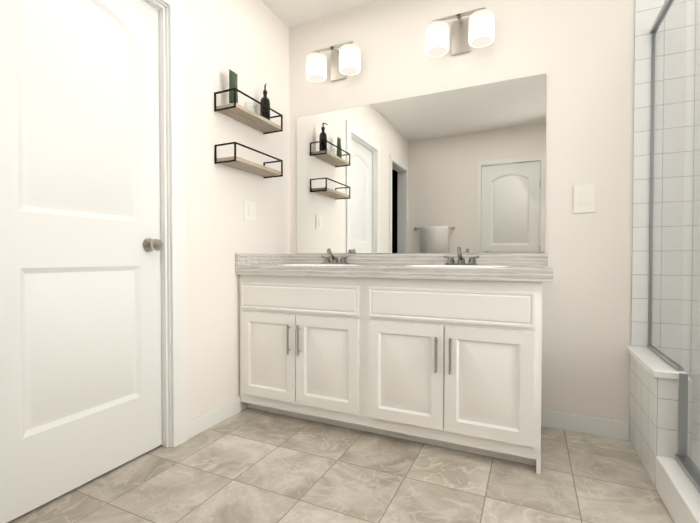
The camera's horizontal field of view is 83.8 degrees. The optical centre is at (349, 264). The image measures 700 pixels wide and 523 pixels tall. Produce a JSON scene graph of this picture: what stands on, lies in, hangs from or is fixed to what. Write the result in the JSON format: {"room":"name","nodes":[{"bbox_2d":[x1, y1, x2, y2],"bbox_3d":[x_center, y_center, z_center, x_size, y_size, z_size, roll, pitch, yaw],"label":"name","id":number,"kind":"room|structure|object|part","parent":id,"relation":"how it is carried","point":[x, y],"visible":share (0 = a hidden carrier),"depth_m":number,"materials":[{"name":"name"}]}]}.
{"room":"bathroom","nodes":[
{"label":"bathroom","id":0,"kind":"room"},
{"bbox_2d":[185,0,289,421],"bbox_3d":[-1.139,-0.394,1.498,0.120,2.610,3.290,0,1,25],"label":"wall","id":1,"kind":"structure","parent":0,"point":[247,41],"depth_m":2.25,"materials":[{"name":"white paint"}]},
{"bbox_2d":[0,0,162,522],"bbox_3d":[-1.060,-0.171,1.593,0.106,2.136,0.711,0,1,25],"label":"entry door","id":2,"kind":"structure","parent":1,"relation":"in","point":[81,244],"depth_m":1.57,"materials":[{"name":"white wood"}]},
{"bbox_3d":[-0.926,-0.092,1.841,0.071,0.066,0.066,0,1,25],"label":"knob","id":3,"kind":"part","parent":2,"relation":"part of","materials":[{"name":"silver metal"}]},
{"bbox_2d":[145,0,187,447],"bbox_3d":[-1.082,-0.211,1.602,0.138,2.240,0.895,0,1,25],"label":"trim","id":4,"kind":"structure","parent":1,"relation":"attached to","point":[173,206],"depth_m":1.92,"materials":[{"name":"white wood"}]},
{"bbox_2d":[187,397,240,438],"bbox_3d":[-0.754,0.855,2.187,0.013,0.090,0.410,0,1,25],"label":"baseboard","id":5,"kind":"structure","parent":1,"relation":"attached to","point":[203,422],"depth_m":2.17,"materials":[{"name":"white wood"}]},
{"bbox_2d":[214,142,282,177],"bbox_3d":[-0.594,-0.615,2.345,0.148,0.104,0.446,0,1,25],"label":"shelf","id":6,"kind":"object","parent":1,"relation":"attached to","point":[245,165],"visible":1,"depth_m":2.27,"materials":[{"name":"brown wood"}]},
{"bbox_2d":[214,69,282,133],"bbox_3d":[-0.594,-0.992,2.338,0.148,0.277,0.446,0,1,25],"label":"shelf","id":7,"kind":"object","parent":1,"relation":"attached to","point":[261,122],"visible":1,"depth_m":2.29,"materials":[{"name":"brown wood"}]},
{"bbox_2d":[260,84,269,119],"bbox_3d":[-0.536,-1.009,2.466,0.062,0.247,0.062,0,1,25],"label":"pump bottle","id":8,"kind":"object","parent":7,"relation":"on","point":[264,112],"depth_m":2.44,"materials":[{"name":"black"}]},
{"bbox_2d":[243,200,255,220],"bbox_3d":[-0.626,-0.335,2.447,0.010,0.120,0.115,0,1,25],"label":"light switch","id":9,"kind":"object","parent":1,"relation":"attached to","point":[249,210],"visible":1,"depth_m":2.44,"materials":[{"name":"white plastic"}]},
{"bbox_2d":[261,0,379,26],"bbox_3d":[-0.354,-1.740,0.947,4.390,0.100,3.590,0,1,25],"label":"ceiling","id":10,"kind":"structure","parent":0,"point":[289,13],"depth_m":2.62,"materials":[{"name":"white paint"}]},
{"bbox_2d":[7,407,673,522],"bbox_3d":[-0.354,0.969,0.991,4.390,0.100,3.590,0,1,25],"label":"floor","id":11,"kind":"structure","parent":0,"point":[249,465],"depth_m":1.62,"materials":[{"name":"tile"}]},
{"bbox_2d":[235,247,552,473],"bbox_3d":[0.198,0.400,2.238,1.687,0.997,0.600,0,1,25],"label":"bathroom vanity","id":12,"kind":"object","parent":11,"relation":"on","point":[441,349],"visible":1,"depth_m":1.95,"materials":[{"name":"painted wood"},{"name":"brushed nickel"}]},
{"bbox_2d":[235,253,552,281],"bbox_3d":[0.202,0.042,2.240,1.687,0.210,0.582,0,1,25],"label":"countertop","id":13,"kind":"structure","parent":12,"relation":"on","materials":[{"name":"stone"}]},
{"bbox_2d":[627,346,692,488],"bbox_3d":[1.376,0.664,1.759,0.130,0.485,0.478,0,1,25],"label":"wall","id":14,"kind":"structure","parent":11,"relation":"on","point":[653,406],"depth_m":1.62,"materials":[{"name":"tile"}]},
{"bbox_2d":[647,0,699,522],"bbox_3d":[1.158,-0.120,1.260,0.115,2.070,1.542,0,1,25],"label":"shower","id":15,"kind":"object","parent":11,"relation":"on","point":[678,483],"visible":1,"depth_m":1.53,"materials":[{"name":"white"}]},
{"bbox_2d":[692,441,699,469],"bbox_3d":[1.556,0.893,1.092,0.760,0.050,1.543,0,1,25],"label":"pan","id":16,"kind":"object","parent":11,"relation":"on","point":[694,447],"depth_m":1.77,"materials":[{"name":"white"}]},
{"bbox_2d":[289,0,634,422],"bbox_3d":[0.921,-0.407,2.289,3.190,2.610,0.120,0,1,25],"label":"wall","id":17,"kind":"structure","parent":0,"point":[580,53],"depth_m":2.12,"materials":[{"name":"white paint"}]},
{"bbox_2d":[306,41,360,81],"bbox_3d":[-0.111,-1.356,2.598,0.390,0.197,0.158,0,1,25],"label":"sconce","id":18,"kind":"object","parent":17,"relation":"attached to","point":[345,59],"visible":1,"depth_m":2.58,"materials":[{"name":"white glass"}]},
{"bbox_2d":[296,73,545,253],"bbox_3d":[0.345,-0.561,2.484,1.610,0.979,0.006,0,1,25],"label":"mirror","id":19,"kind":"object","parent":17,"relation":"attached to","point":[451,171],"visible":1,"depth_m":2.41,"materials":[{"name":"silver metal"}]},
{"bbox_2d":[425,7,494,56],"bbox_3d":[0.630,-1.350,2.254,0.390,0.197,0.158,0,1,25],"label":"sconce","id":20,"kind":"object","parent":17,"relation":"attached to","point":[476,29],"visible":1,"depth_m":2.24,"materials":[{"name":"white glass"}]},
{"bbox_2d":[573,184,595,212],"bbox_3d":[1.243,-0.348,2.069,0.100,0.150,0.010,0,1,25],"label":"light switch","id":21,"kind":"object","parent":17,"relation":"attached to","point":[583,198],"visible":1,"depth_m":2.07,"materials":[{"name":"white plastic"}]},
{"bbox_2d":[541,410,628,439],"bbox_3d":[1.246,0.856,2.085,0.405,0.090,0.013,0,1,25],"label":"baseboard","id":22,"kind":"structure","parent":17,"relation":"attached to","point":[549,419],"depth_m":2.08,"materials":[{"name":"white wood"}]},
{"bbox_2d":[631,0,699,440],"bbox_3d":[1.834,-0.399,1.796,0.878,2.610,0.006,0,1,25],"label":"shower wall tile","id":23,"kind":"structure","parent":17,"relation":"attached to","point":[647,12],"depth_m":1.92,"materials":[{"name":"white tile"}]}
]}

